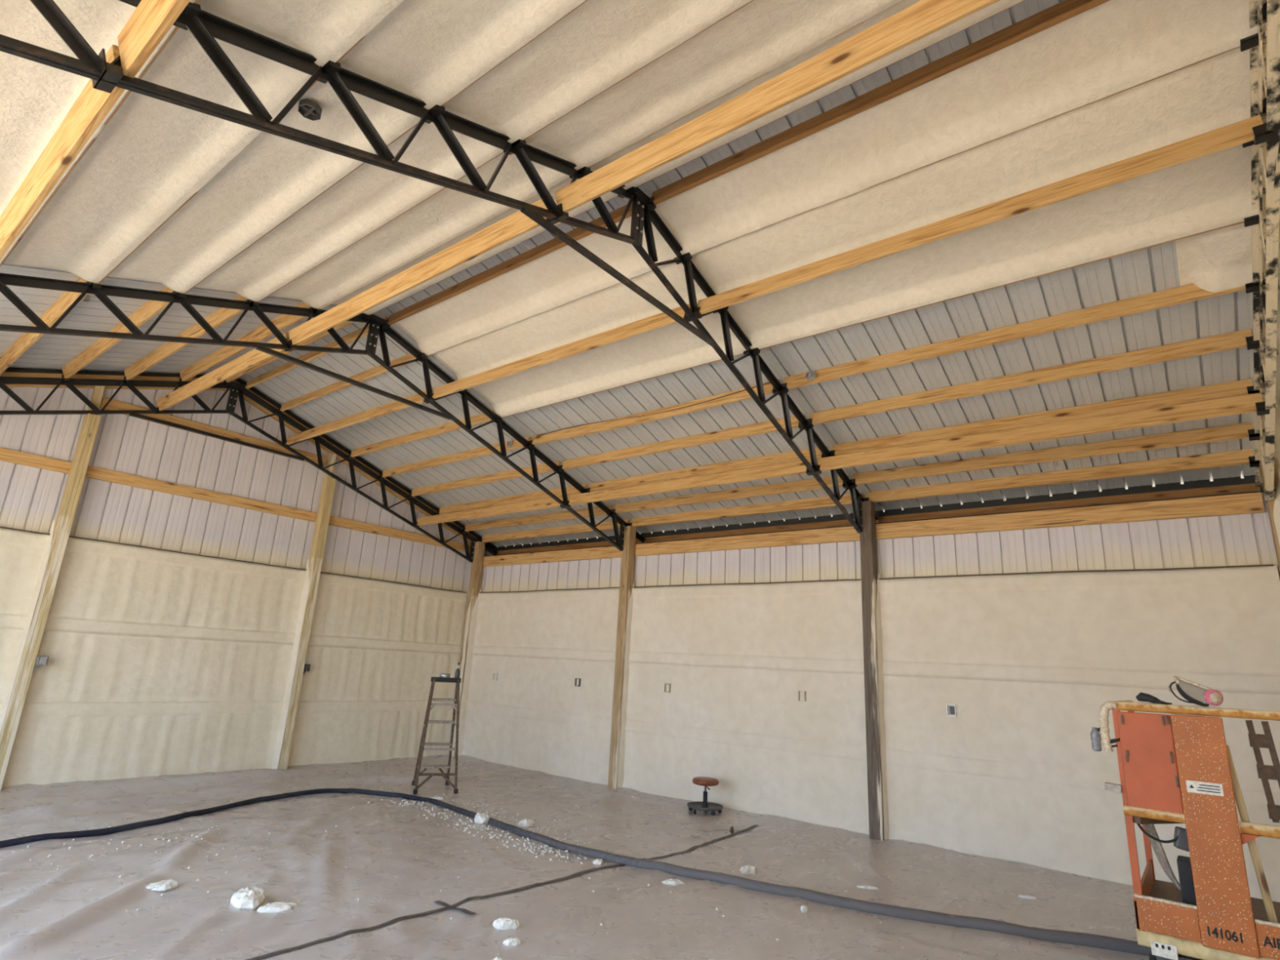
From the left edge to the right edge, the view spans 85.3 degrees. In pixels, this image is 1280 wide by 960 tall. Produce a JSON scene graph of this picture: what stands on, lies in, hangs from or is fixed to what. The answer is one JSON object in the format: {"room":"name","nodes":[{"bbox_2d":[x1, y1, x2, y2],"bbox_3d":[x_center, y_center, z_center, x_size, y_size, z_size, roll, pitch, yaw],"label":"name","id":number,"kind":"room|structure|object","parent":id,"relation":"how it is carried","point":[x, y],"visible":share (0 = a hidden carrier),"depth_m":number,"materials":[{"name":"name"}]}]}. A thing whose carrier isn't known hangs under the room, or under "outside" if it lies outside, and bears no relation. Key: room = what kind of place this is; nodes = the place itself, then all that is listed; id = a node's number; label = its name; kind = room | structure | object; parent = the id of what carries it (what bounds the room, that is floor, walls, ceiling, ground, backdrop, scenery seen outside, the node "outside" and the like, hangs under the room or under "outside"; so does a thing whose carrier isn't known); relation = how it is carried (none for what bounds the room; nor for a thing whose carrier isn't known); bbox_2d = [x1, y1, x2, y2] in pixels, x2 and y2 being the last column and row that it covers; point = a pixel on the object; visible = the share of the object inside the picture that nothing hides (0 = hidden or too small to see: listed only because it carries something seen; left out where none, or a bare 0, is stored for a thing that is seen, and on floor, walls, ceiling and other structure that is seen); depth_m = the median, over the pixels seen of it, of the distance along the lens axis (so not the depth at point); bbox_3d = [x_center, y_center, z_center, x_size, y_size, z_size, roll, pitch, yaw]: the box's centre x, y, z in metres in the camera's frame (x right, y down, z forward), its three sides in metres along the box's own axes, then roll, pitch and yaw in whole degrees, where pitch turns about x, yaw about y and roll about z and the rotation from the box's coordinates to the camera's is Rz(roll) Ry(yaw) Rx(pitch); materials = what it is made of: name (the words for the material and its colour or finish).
{"room":"pole barn interior","nodes":[
{"label":"pole barn interior","id":0,"kind":"room"},
{"bbox_2d":[0,380,493,788],"bbox_3d":[-5.861,1.108,9.200,0.136,5.354,10.058,-9,-19,37],"label":"wall","id":1,"kind":"structure","parent":0,"point":[168,637],"depth_m":9.21,"materials":[{"name":"metal"}]},
{"bbox_2d":[0,447,71,473],"bbox_3d":[-7.700,-0.492,7.151,0.040,0.140,2.980,-9,-19,37],"label":"board","id":2,"kind":"object","parent":1,"relation":"attached to","point":[6,455],"depth_m":8.01,"materials":[{"name":"brown wood"}]},
{"bbox_2d":[3,368,202,377],"bbox_3d":[-7.347,-1.215,7.664,0.150,1.706,5.062,-9,-19,37],"label":"trim","id":3,"kind":"structure","parent":1,"relation":"attached to","point":[6,370],"depth_m":8.47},
{"bbox_2d":[0,372,230,391],"bbox_3d":[-7.222,-1.156,7.905,0.040,1.696,4.585,-9,-19,37],"label":"rafter","id":4,"kind":"object","parent":1,"relation":"attached to","point":[3,374],"visible":0.19,"depth_m":8.51,"materials":[{"name":"brown wood"}]},
{"bbox_2d":[84,465,316,521],"bbox_3d":[-5.817,0.226,9.454,0.040,0.140,2.900,-9,-19,37],"label":"board","id":5,"kind":"object","parent":1,"relation":"attached to","point":[95,473],"depth_m":9.27,"materials":[{"name":"brown wood"}]},
{"bbox_2d":[99,396,326,466],"bbox_3d":[-5.772,-0.620,9.681,0.040,0.145,2.900,-9,-19,37],"label":"board","id":6,"kind":"object","parent":1,"relation":"attached to","point":[113,404],"depth_m":9.48,"materials":[{"name":"brown wood"}]},
{"bbox_2d":[235,381,477,544],"bbox_3d":[-4.401,-0.101,11.358,0.040,1.653,4.597,-9,-19,37],"label":"rafter","id":7,"kind":"object","parent":1,"relation":"attached to","point":[247,399],"visible":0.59,"depth_m":11.06,"materials":[{"name":"brown wood"}]},
{"bbox_2d":[234,377,498,549],"bbox_3d":[-4.191,-0.035,11.527,0.150,1.658,5.078,-9,-19,37],"label":"trim","id":8,"kind":"structure","parent":1,"relation":"attached to","point":[239,380],"depth_m":11.05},
{"bbox_2d":[328,515,471,552],"bbox_3d":[-3.958,0.935,11.726,0.040,0.140,2.900,-9,-19,37],"label":"board","id":9,"kind":"object","parent":1,"relation":"attached to","point":[334,521],"depth_m":11.48,"materials":[{"name":"brown wood"}]},
{"bbox_2d":[0,0,1023,375],"bbox_3d":[-3.133,-1.872,4.417,11.270,1.822,5.127,-9,-19,37],"label":"ceiling","id":10,"kind":"structure","parent":0,"point":[153,154],"depth_m":4.06,"materials":[{"name":"metal"}]},
{"bbox_2d":[0,277,87,374],"bbox_3d":[-5.801,-1.419,6.666,3.450,0.144,0.078,-9,-19,37],"label":"board","id":11,"kind":"structure","parent":10,"relation":"attached to","point":[52,314],"depth_m":6.60,"materials":[{"name":"brown wood"}]},
{"bbox_2d":[0,26,179,266],"bbox_3d":[-3.344,-1.799,4.005,3.590,0.143,0.078,-9,-19,37],"label":"board","id":12,"kind":"structure","parent":10,"relation":"attached to","point":[176,28],"depth_m":3.71,"materials":[{"name":"brown wood"}]},
{"bbox_2d":[62,287,173,378],"bbox_3d":[-5.431,-1.468,7.156,3.450,0.142,0.078,-9,-19,37],"label":"board","id":13,"kind":"structure","parent":10,"relation":"attached to","point":[150,308],"depth_m":7.15,"materials":[{"name":"brown wood"}]},
{"bbox_2d":[124,294,247,380],"bbox_3d":[-5.063,-1.520,7.644,3.450,0.143,0.078,-9,-19,37],"label":"board","id":14,"kind":"structure","parent":10,"relation":"attached to","point":[221,315],"depth_m":7.63,"materials":[{"name":"brown wood"}]},
{"bbox_2d":[93,80,317,284],"bbox_3d":[-2.975,-1.851,4.494,3.590,0.143,0.077,-9,-19,37],"label":"board","id":15,"kind":"structure","parent":10,"relation":"attached to","point":[316,81],"depth_m":4.83,"materials":[{"name":"brown wood"}]},
{"bbox_2d":[179,302,311,381],"bbox_3d":[-4.695,-1.573,8.133,3.450,0.143,0.077,-9,-19,37],"label":"board","id":16,"kind":"structure","parent":10,"relation":"attached to","point":[282,322],"depth_m":8.12,"materials":[{"name":"brown wood"}]},
{"bbox_2d":[179,124,417,293],"bbox_3d":[-2.607,-1.902,4.982,3.590,0.142,0.078,-9,-19,37],"label":"board","id":17,"kind":"structure","parent":10,"relation":"attached to","point":[415,124],"depth_m":4.84,"materials":[{"name":"brown wood"}]},
{"bbox_2d":[297,98,322,120],"bbox_3d":[-1.769,-1.986,3.726,0.111,0.040,0.111,-1,-16,16],"label":"junction box","id":18,"kind":"object","parent":10,"relation":"attached to","point":[308,108],"visible":1,"depth_m":3.72,"materials":[{"name":"metal"}]},
{"bbox_2d":[235,0,1266,546],"bbox_3d":[-0.055,-0.750,8.241,11.330,1.690,5.342,-9,-19,37],"label":"ceiling","id":19,"kind":"structure","parent":0,"point":[1113,46],"depth_m":5.67,"materials":[{"name":"metal"}]},
{"bbox_2d":[462,492,1279,902],"bbox_3d":[1.208,2.418,9.022,11.057,3.456,0.128,-9,-19,37],"label":"wall","id":20,"kind":"structure","parent":0,"point":[1028,633],"depth_m":7.58,"materials":[{"name":"metal"}]},
{"bbox_2d":[483,546,621,566],"bbox_3d":[-1.503,1.283,11.597,3.365,0.180,0.038,-9,-19,37],"label":"board","id":21,"kind":"object","parent":20,"relation":"attached to","point":[610,552],"visible":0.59,"depth_m":11.51,"materials":[{"name":"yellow wood"}]},
{"bbox_2d":[484,532,647,556],"bbox_3d":[-1.537,1.149,11.997,3.890,0.272,0.448,-9,-19,37],"label":"trim","id":22,"kind":"structure","parent":20,"relation":"attached to","point":[644,535],"depth_m":12.11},
{"bbox_2d":[495,537,647,555],"bbox_3d":[-1.407,1.229,12.150,3.886,0.170,0.038,-9,-19,37],"label":"fascia","id":23,"kind":"object","parent":20,"relation":"attached to","point":[602,543],"visible":0.29,"depth_m":12.14,"materials":[{"name":"brown wood"}]},
{"bbox_2d":[635,526,859,555],"bbox_3d":[1.321,0.848,9.423,3.505,0.180,0.038,-9,-19,37],"label":"board","id":24,"kind":"object","parent":20,"relation":"attached to","point":[845,534],"visible":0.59,"depth_m":9.26,"materials":[{"name":"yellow wood"}]},
{"bbox_2d":[635,511,876,545],"bbox_3d":[1.432,0.692,9.711,3.660,0.272,0.448,-9,-19,37],"label":"trim","id":25,"kind":"structure","parent":20,"relation":"attached to","point":[838,517],"depth_m":9.77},
{"bbox_2d":[647,516,877,542],"bbox_3d":[1.562,0.772,9.864,3.656,0.170,0.038,-9,-19,37],"label":"fascia","id":26,"kind":"object","parent":20,"relation":"attached to","point":[840,522],"visible":0.36,"depth_m":9.81,"materials":[{"name":"brown wood"}]},
{"bbox_2d":[875,475,1264,524],"bbox_3d":[4.339,0.245,7.474,3.730,0.272,0.448,-9,-19,37],"label":"trim","id":27,"kind":"structure","parent":20,"relation":"attached to","point":[1251,478],"depth_m":7.38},
{"bbox_2d":[875,492,1265,539],"bbox_3d":[4.180,0.408,7.222,3.455,0.180,0.038,-9,-19,37],"label":"board","id":28,"kind":"object","parent":20,"relation":"attached to","point":[1247,503],"visible":1,"depth_m":6.98,"materials":[{"name":"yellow wood"}]},
{"bbox_2d":[877,483,1263,523],"bbox_3d":[4.469,0.325,7.627,3.726,0.170,0.038,-9,-19,37],"label":"wooden beam","id":29,"kind":"structure","parent":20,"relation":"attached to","point":[1249,487],"depth_m":7.42,"materials":[{"name":"brown wood"}]},
{"bbox_2d":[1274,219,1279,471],"bbox_3d":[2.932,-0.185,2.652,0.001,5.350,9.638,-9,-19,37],"label":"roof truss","id":30,"kind":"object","parent":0,"point":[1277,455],"depth_m":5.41,"materials":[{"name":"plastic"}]},
{"bbox_3d":[-4.451,0.119,2.150,11.080,3.750,0.060,-9,-19,37],"label":"wall","id":31,"kind":"structure","parent":0,"visible":0},
{"bbox_2d":[0,272,646,551],"bbox_3d":[-2.946,-0.855,7.354,0.150,1.937,9.920,-9,-19,37],"label":"roof truss","id":32,"kind":"object","parent":31,"relation":"attached to","point":[378,326],"visible":0.91,"depth_m":6.90,"materials":[{"name":"metal"}]},
{"bbox_2d":[226,320,355,382],"bbox_3d":[-4.369,-1.618,8.566,3.450,0.142,0.078,-9,-19,37],"label":"board","id":33,"kind":"structure","parent":32,"relation":"attached to","point":[345,323],"depth_m":8.54,"materials":[{"name":"brown wood"}]},
{"bbox_2d":[244,316,388,388],"bbox_3d":[-4.194,-1.550,8.779,3.450,0.143,0.077,-9,-19,37],"label":"board","id":34,"kind":"structure","parent":32,"relation":"attached to","point":[351,337],"depth_m":8.81,"materials":[{"name":"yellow wood"}]},
{"bbox_2d":[280,349,422,411],"bbox_3d":[-3.882,-1.268,9.128,3.450,0.143,0.077,-9,-19,37],"label":"board","id":35,"kind":"structure","parent":32,"relation":"attached to","point":[378,370],"depth_m":9.13,"materials":[{"name":"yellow wood"}]},
{"bbox_2d":[288,195,553,345],"bbox_3d":[-1.999,-1.601,5.712,3.600,0.152,0.081,-9,-19,37],"label":"board","id":36,"kind":"object","parent":32,"relation":"attached to","point":[517,224],"visible":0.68,"depth_m":5.47,"materials":[{"name":"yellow wood"}]},
{"bbox_2d":[350,410,495,457],"bbox_3d":[-3.183,-0.627,9.908,3.450,0.143,0.078,-9,-19,37],"label":"board","id":37,"kind":"structure","parent":32,"relation":"attached to","point":[482,418],"depth_m":9.86,"materials":[{"name":"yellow wood"}]},
{"bbox_2d":[411,461,560,496],"bbox_3d":[-2.485,0.008,10.688,3.450,0.143,0.078,-9,-19,37],"label":"board","id":38,"kind":"structure","parent":32,"relation":"attached to","point":[544,468],"depth_m":10.63,"materials":[{"name":"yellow wood"}]},
{"bbox_2d":[439,484,587,514],"bbox_3d":[-2.135,0.333,11.078,3.450,0.143,0.077,-9,-19,37],"label":"board","id":39,"kind":"structure","parent":32,"relation":"attached to","point":[537,495],"depth_m":11.02,"materials":[{"name":"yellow wood"}]},
{"bbox_2d":[464,505,613,531],"bbox_3d":[-1.786,0.654,11.466,3.450,0.142,0.078,-9,-19,37],"label":"board","id":40,"kind":"structure","parent":32,"relation":"attached to","point":[564,515],"depth_m":11.42,"materials":[{"name":"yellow wood"}]},
{"bbox_2d":[481,519,629,542],"bbox_3d":[-1.542,0.879,11.739,3.450,0.143,0.078,-9,-19,37],"label":"board","id":41,"kind":"structure","parent":32,"relation":"attached to","point":[604,526],"depth_m":11.71,"materials":[{"name":"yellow wood"}]},
{"bbox_2d":[432,303,689,399],"bbox_3d":[-0.976,-1.219,6.965,3.600,0.152,0.081,-9,-19,37],"label":"board","id":42,"kind":"object","parent":32,"relation":"attached to","point":[657,321],"visible":0.8,"depth_m":6.75,"materials":[{"name":"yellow wood"}]},
{"bbox_2d":[568,459,811,505],"bbox_3d":[0.428,0.065,8.531,3.600,0.152,0.081,-9,-19,37],"label":"board","id":43,"kind":"object","parent":32,"relation":"attached to","point":[797,467],"visible":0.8,"depth_m":8.33,"materials":[{"name":"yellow wood"}]},
{"bbox_2d":[0,0,878,533],"bbox_3d":[-0.068,-1.298,5.138,0.150,1.937,9.920,-9,-19,37],"label":"roof truss","id":44,"kind":"object","parent":31,"relation":"attached to","point":[204,26],"visible":0.92,"depth_m":3.82,"materials":[{"name":"metal"}]},
{"bbox_2d":[0,44,125,260],"bbox_3d":[-3.441,-1.400,3.799,3.600,0.152,0.081,-9,-19,37],"label":"board","id":45,"kind":"object","parent":44,"relation":"attached to","point":[92,105],"visible":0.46,"depth_m":3.19,"materials":[{"name":"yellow wood"}]},
{"bbox_2d":[117,0,191,78],"bbox_3d":[-0.574,-1.841,1.591,3.570,0.152,0.081,-9,-19,37],"label":"board","id":46,"kind":"object","parent":44,"relation":"attached to","point":[151,20],"visible":0.89,"depth_m":2.52,"materials":[{"name":"brown wood"}]},
{"bbox_2d":[386,201,632,324],"bbox_3d":[-1.368,-1.984,6.608,3.590,0.144,0.077,-9,-19,37],"label":"board","id":47,"kind":"structure","parent":44,"relation":"attached to","point":[577,233],"depth_m":6.52,"materials":[{"name":"brown wood"}]},
{"bbox_2d":[499,353,743,417],"bbox_3d":[-0.361,-1.062,7.732,3.590,0.143,0.077,-9,-19,37],"label":"board","id":48,"kind":"structure","parent":44,"relation":"attached to","point":[741,353],"depth_m":7.54,"materials":[{"name":"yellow wood"}]},
{"bbox_2d":[523,0,754,140],"bbox_3d":[0.628,-2.395,3.263,3.560,0.143,0.078,-9,-19,37],"label":"board","id":49,"kind":"structure","parent":44,"relation":"attached to","point":[752,0],"depth_m":3.75,"materials":[{"name":"brown wood"}]},
{"bbox_2d":[531,379,780,444],"bbox_3d":[-0.016,-0.728,8.114,3.590,0.171,0.087,-9,-19,37],"label":"board","id":50,"kind":"structure","parent":44,"relation":"attached to","point":[594,428],"depth_m":7.97,"materials":[{"name":"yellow wood"}]},
{"bbox_2d":[536,382,769,436],"bbox_3d":[-0.008,-0.762,8.106,3.451,0.097,0.037,-9,-19,37],"label":"cable","id":51,"kind":"object","parent":50,"relation":"attached to","point":[768,382],"visible":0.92,"depth_m":7.88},
{"bbox_2d":[561,414,804,469],"bbox_3d":[0.339,-0.420,8.514,3.590,0.143,0.078,-9,-19,37],"label":"board","id":52,"kind":"structure","parent":44,"relation":"attached to","point":[766,427],"depth_m":8.37,"materials":[{"name":"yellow wood"}]},
{"bbox_2d":[588,445,827,492],"bbox_3d":[0.688,-0.100,8.903,3.590,0.142,0.077,-9,-19,37],"label":"board","id":53,"kind":"structure","parent":44,"relation":"attached to","point":[791,456],"depth_m":8.77,"materials":[{"name":"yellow wood"}]},
{"bbox_2d":[613,474,848,513],"bbox_3d":[1.038,0.216,9.294,3.590,0.143,0.078,-9,-19,37],"label":"board","id":54,"kind":"structure","parent":44,"relation":"attached to","point":[808,484],"depth_m":9.17,"materials":[{"name":"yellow wood"}]},
{"bbox_2d":[630,493,862,526],"bbox_3d":[1.282,0.439,9.566,3.590,0.143,0.078,-9,-19,37],"label":"board","id":55,"kind":"structure","parent":44,"relation":"attached to","point":[820,502],"depth_m":9.45,"materials":[{"name":"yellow wood"}]},
{"bbox_2d":[555,0,999,212],"bbox_3d":[0.868,-2.043,3.505,3.570,0.152,0.081,-9,-19,37],"label":"board","id":56,"kind":"object","parent":44,"relation":"attached to","point":[923,18],"visible":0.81,"depth_m":3.59,"materials":[{"name":"brown wood"}]},
{"bbox_2d":[636,0,1025,186],"bbox_3d":[1.323,-2.492,4.186,3.560,0.143,0.077,-9,-19,37],"label":"roof purlin","id":57,"kind":"structure","parent":44,"relation":"attached to","point":[1024,0],"depth_m":4.30,"materials":[{"name":"brown wood"}]},
{"bbox_2d":[651,0,1110,204],"bbox_3d":[1.497,-2.427,4.399,3.560,0.143,0.078,-9,-19,37],"label":"board","id":58,"kind":"structure","parent":44,"relation":"attached to","point":[1065,10],"depth_m":4.32,"materials":[{"name":"brown wood"}]},
{"bbox_2d":[691,46,1239,255],"bbox_3d":[1.807,-2.144,4.744,3.560,0.143,0.078,-9,-19,37],"label":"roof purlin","id":59,"kind":"structure","parent":44,"relation":"attached to","point":[1238,46],"depth_m":4.24,"materials":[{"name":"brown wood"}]},
{"bbox_2d":[697,114,1262,314],"bbox_3d":[1.891,-1.660,4.758,3.570,0.152,0.081,-9,-19,37],"label":"board","id":60,"kind":"object","parent":44,"relation":"attached to","point":[1240,132],"visible":1,"depth_m":4.39,"materials":[{"name":"brown wood"}]},
{"bbox_2d":[759,221,1244,350],"bbox_3d":[2.506,-1.504,5.525,3.560,0.143,0.077,-9,-19,37],"label":"board","id":61,"kind":"structure","parent":44,"relation":"attached to","point":[1242,222],"depth_m":5.15,"materials":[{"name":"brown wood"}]},
{"bbox_2d":[783,283,1245,389],"bbox_3d":[2.856,-1.184,5.916,3.560,0.143,0.078,-9,-19,37],"label":"board","id":62,"kind":"structure","parent":44,"relation":"attached to","point":[1190,292],"depth_m":5.70,"materials":[{"name":"brown wood"}]},
{"bbox_2d":[808,328,1252,424],"bbox_3d":[3.205,-0.861,6.305,3.560,0.142,0.078,-9,-19,37],"label":"board","id":63,"kind":"structure","parent":44,"relation":"attached to","point":[1235,340],"depth_m":6.02,"materials":[{"name":"brown wood"}]},
{"bbox_2d":[817,392,1262,471],"bbox_3d":[3.295,-0.376,6.324,3.570,0.152,0.081,-9,-19,37],"label":"board","id":64,"kind":"object","parent":44,"relation":"attached to","point":[1242,404],"visible":1,"depth_m":6.04,"materials":[{"name":"brown wood"}]},
{"bbox_2d":[831,378,1253,455],"bbox_3d":[3.555,-0.541,6.695,3.560,0.142,0.078,-9,-19,37],"label":"board","id":65,"kind":"structure","parent":44,"relation":"attached to","point":[1238,388],"depth_m":6.43,"materials":[{"name":"brown wood"}]},
{"bbox_2d":[866,448,1253,502],"bbox_3d":[4.150,0.001,7.360,3.560,0.143,0.078,-9,-19,37],"label":"board","id":66,"kind":"structure","parent":44,"relation":"attached to","point":[1235,457],"depth_m":7.11,"materials":[{"name":"brown wood"}]},
{"bbox_2d":[1240,0,1279,502],"bbox_3d":[2.777,-1.736,2.948,0.123,1.937,9.920,-9,-19,37],"label":"roof truss","id":67,"kind":"object","parent":31,"relation":"attached to","point":[1264,48],"visible":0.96,"depth_m":4.20,"materials":[{"name":"metal"}]},
{"bbox_2d":[852,422,1253,484],"bbox_3d":[3.904,-0.222,7.084,3.560,0.143,0.077,-9,-19,37],"label":"board","id":68,"kind":"structure","parent":67,"relation":"attached to","point":[1237,431],"depth_m":6.83,"materials":[{"name":"brown wood"}]},
{"bbox_3d":[-1.703,3.126,5.118,11.680,0.170,9.800,-9,-19,37],"label":"floor","id":69,"kind":"structure","parent":0,"visible":0},
{"bbox_2d":[0,385,105,791],"bbox_3d":[-6.739,1.077,7.912,0.169,4.657,0.160,-9,-19,37],"label":"wooden post","id":70,"kind":"object","parent":69,"relation":"on","point":[11,709],"visible":1,"depth_m":7.83,"materials":[{"name":"brown wood"}]},
{"bbox_2d":[0,373,497,562],"bbox_3d":[-5.699,-0.431,9.473,0.110,1.937,9.920,-9,-19,37],"label":"roof truss","id":71,"kind":"object","parent":70,"relation":"on","point":[237,389],"visible":0.94,"depth_m":9.67,"materials":[{"name":"metal"}]},
{"bbox_2d":[156,332,289,410],"bbox_3d":[-4.823,-1.167,7.886,3.460,0.152,0.081,-9,-19,37],"label":"board","id":72,"kind":"object","parent":71,"relation":"attached to","point":[255,357],"visible":0.84,"depth_m":7.80,"materials":[{"name":"brown wood"}]},
{"bbox_2d":[285,389,433,444],"bbox_3d":[-3.799,-0.784,9.139,3.460,0.152,0.081,-9,-19,37],"label":"board","id":73,"kind":"object","parent":71,"relation":"attached to","point":[394,406],"visible":0.86,"depth_m":9.04,"materials":[{"name":"brown wood"}]},
{"bbox_2d":[382,436,531,477],"bbox_3d":[-2.834,-0.309,10.297,3.450,0.143,0.077,-9,-19,37],"label":"board","id":74,"kind":"structure","parent":71,"relation":"attached to","point":[484,451],"depth_m":10.27,"materials":[{"name":"brown wood"}]},
{"bbox_2d":[417,496,568,525],"bbox_3d":[-2.396,0.500,10.705,3.460,0.152,0.081,-9,-19,37],"label":"board","id":75,"kind":"object","parent":71,"relation":"attached to","point":[548,503],"visible":1,"depth_m":10.58,"materials":[{"name":"brown wood"}]},
{"bbox_2d":[271,453,336,768],"bbox_3d":[-4.880,1.812,10.189,0.160,4.608,0.159,-9,-19,37],"label":"wooden post","id":76,"kind":"object","parent":69,"relation":"on","point":[286,723],"visible":0.84,"depth_m":10.07,"materials":[{"name":"brown wood"}]},
{"bbox_2d":[451,541,484,755],"bbox_3d":[-3.018,2.917,12.182,0.176,3.700,0.176,-9,-19,37],"label":"wooden post","id":77,"kind":"object","parent":69,"relation":"on","point":[466,660],"visible":0.86,"depth_m":12.17,"materials":[{"name":"brown wood"}]},
{"bbox_2d":[0,754,1149,959],"bbox_3d":[-1.716,2.952,5.203,10.900,0.133,9.030,-9,-19,37],"label":"plastic sheet","id":78,"kind":"object","parent":69,"relation":"on","point":[70,917],"visible":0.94,"depth_m":5.39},
{"bbox_2d":[146,879,178,891],"bbox_3d":[-3.269,2.779,4.768,0.146,0.041,0.182,-1,-16,15],"label":"scrap","id":79,"kind":"object","parent":78,"relation":"on","point":[164,885],"visible":1,"depth_m":4.73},
{"bbox_2d":[230,886,265,910],"bbox_3d":[-2.574,2.740,4.569,0.202,0.096,0.248,4,-15,-3],"label":"scrap","id":80,"kind":"object","parent":78,"relation":"on","point":[251,898],"visible":0.99,"depth_m":4.50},
{"bbox_2d":[257,902,297,912],"bbox_3d":[-2.366,2.783,4.528,0.229,0.040,0.121,7,-15,-13],"label":"scrap","id":81,"kind":"object","parent":78,"relation":"on","point":[273,907],"visible":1,"depth_m":4.49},
{"bbox_2d":[411,676,461,794],"bbox_3d":[-2.591,3.264,8.990,0.529,1.363,0.667,9,-16,-20],"label":"step ladder","id":82,"kind":"object","parent":78,"relation":"on","point":[455,705],"visible":0.99,"depth_m":9.02,"materials":[{"name":"brown metal"}]},
{"bbox_2d":[245,824,757,959],"bbox_3d":[-0.433,3.170,5.593,0.193,0.032,5.703,-9,-19,38],"label":"tape","id":83,"kind":"object","parent":78,"relation":"on","point":[691,848],"visible":0.94,"depth_m":4.81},
{"bbox_2d":[493,917,519,929],"bbox_3d":[-0.836,2.772,4.346,0.166,0.059,0.061,6,-15,-11],"label":"scrap","id":84,"kind":"object","parent":78,"relation":"on","point":[500,923],"visible":1,"depth_m":4.33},
{"bbox_2d":[4,784,1093,959],"bbox_3d":[-0.813,3.127,5.590,7.169,0.090,6.194,-9,-19,37],"label":"crumbs","id":85,"kind":"object","parent":78,"relation":"on","point":[404,799],"visible":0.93,"depth_m":6.38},
{"bbox_2d":[0,788,1151,955],"bbox_3d":[-1.455,3.283,6.248,10.922,0.098,4.549,3,-15,-1],"label":"hose","id":86,"kind":"object","parent":78,"relation":"on","point":[1087,940],"visible":0.91,"depth_m":5.53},
{"bbox_2d":[687,777,723,815],"bbox_3d":[0.788,3.805,8.384,0.436,0.384,0.436,-9,-19,37],"label":"stool","id":87,"kind":"object","parent":78,"relation":"on","point":[704,805],"visible":1,"depth_m":8.34,"materials":[{"name":"metal"}]},
{"bbox_2d":[687,801,723,811],"bbox_3d":[0.782,3.923,8.352,0.436,0.030,0.436,-9,-19,37],"label":"tray","id":88,"kind":"object","parent":87,"relation":"on","point":[700,806],"depth_m":8.34,"materials":[{"name":"metal"}]},
{"bbox_2d":[1104,700,1279,959],"bbox_3d":[3.428,2.149,4.030,1.039,1.607,1.317,-9,-19,37],"label":"scissor lift","id":89,"kind":"object","parent":78,"relation":"on","point":[1175,768],"visible":0.98,"depth_m":3.69,"materials":[{"name":"metal"}]},
{"bbox_2d":[1090,701,1119,752],"bbox_3d":[2.690,1.427,4.022,0.149,0.291,0.053,-6,-17,30],"label":"gun","id":90,"kind":"object","parent":89,"relation":"hanging from","point":[1095,738],"visible":1,"depth_m":4.01,"materials":[{"name":"plastic"}]},
{"bbox_2d":[1135,692,1172,704],"bbox_3d":[2.905,1.239,3.932,0.164,0.066,0.052,-9,-19,37],"label":"glove","id":91,"kind":"object","parent":89,"relation":"on","point":[1144,697],"visible":1,"depth_m":3.93,"materials":[{"name":"rubber"}]},
{"bbox_2d":[1143,823,1180,889],"bbox_3d":[2.933,2.136,3.823,0.226,0.496,0.104,5,-15,-7],"label":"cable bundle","id":92,"kind":"object","parent":89,"relation":"hanging from","point":[1157,846],"visible":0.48,"depth_m":3.85,"materials":[{"name":"rubber"}]},
{"bbox_2d":[1173,826,1189,851],"bbox_3d":[2.964,1.959,3.792,0.086,0.124,0.109,-6,-17,29],"label":"control box","id":93,"kind":"object","parent":89,"relation":"attached to","point":[1181,843],"visible":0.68,"depth_m":3.76,"materials":[{"name":"metal"}]},
{"bbox_2d":[1177,855,1196,905],"bbox_3d":[2.976,2.238,3.761,0.070,0.343,0.140,-9,-19,37],"label":"box","id":94,"kind":"object","parent":89,"relation":"on","point":[1184,863],"visible":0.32,"depth_m":3.73,"materials":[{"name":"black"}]},
{"bbox_2d":[1167,675,1223,706],"bbox_3d":[3.059,1.165,3.833,0.240,0.156,0.168,-9,-19,37],"label":"mask","id":95,"kind":"object","parent":89,"relation":"on","point":[1193,692],"visible":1,"depth_m":3.79,"materials":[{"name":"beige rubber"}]},
{"bbox_2d":[1226,745,1278,923],"bbox_3d":[3.175,1.884,3.606,0.163,0.946,0.061,1,-15,8],"label":"board","id":96,"kind":"object","parent":89,"relation":"on","point":[1258,867],"visible":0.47,"depth_m":3.57,"materials":[{"name":"brown wood"}]},
{"bbox_2d":[608,525,635,788],"bbox_3d":[-0.240,2.494,10.062,0.176,3.700,0.145,-9,-19,37],"label":"wooden post","id":97,"kind":"object","parent":69,"relation":"on","point":[617,748],"visible":0.93,"depth_m":9.97,"materials":[{"name":"brown wood"}]},
{"bbox_2d":[859,500,888,840],"bbox_3d":[2.639,2.051,7.846,0.175,3.700,0.145,-9,-19,37],"label":"wooden post","id":98,"kind":"object","parent":69,"relation":"on","point":[878,825],"visible":0.91,"depth_m":7.75,"materials":[{"name":"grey wood"}]},
{"bbox_2d":[1259,457,1279,573],"bbox_3d":[5.466,1.611,5.650,0.141,3.700,0.177,-9,-19,37],"label":"wooden post","id":99,"kind":"object","parent":69,"relation":"on","point":[1273,506],"visible":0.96,"depth_m":5.99,"materials":[{"name":"brown wood"}]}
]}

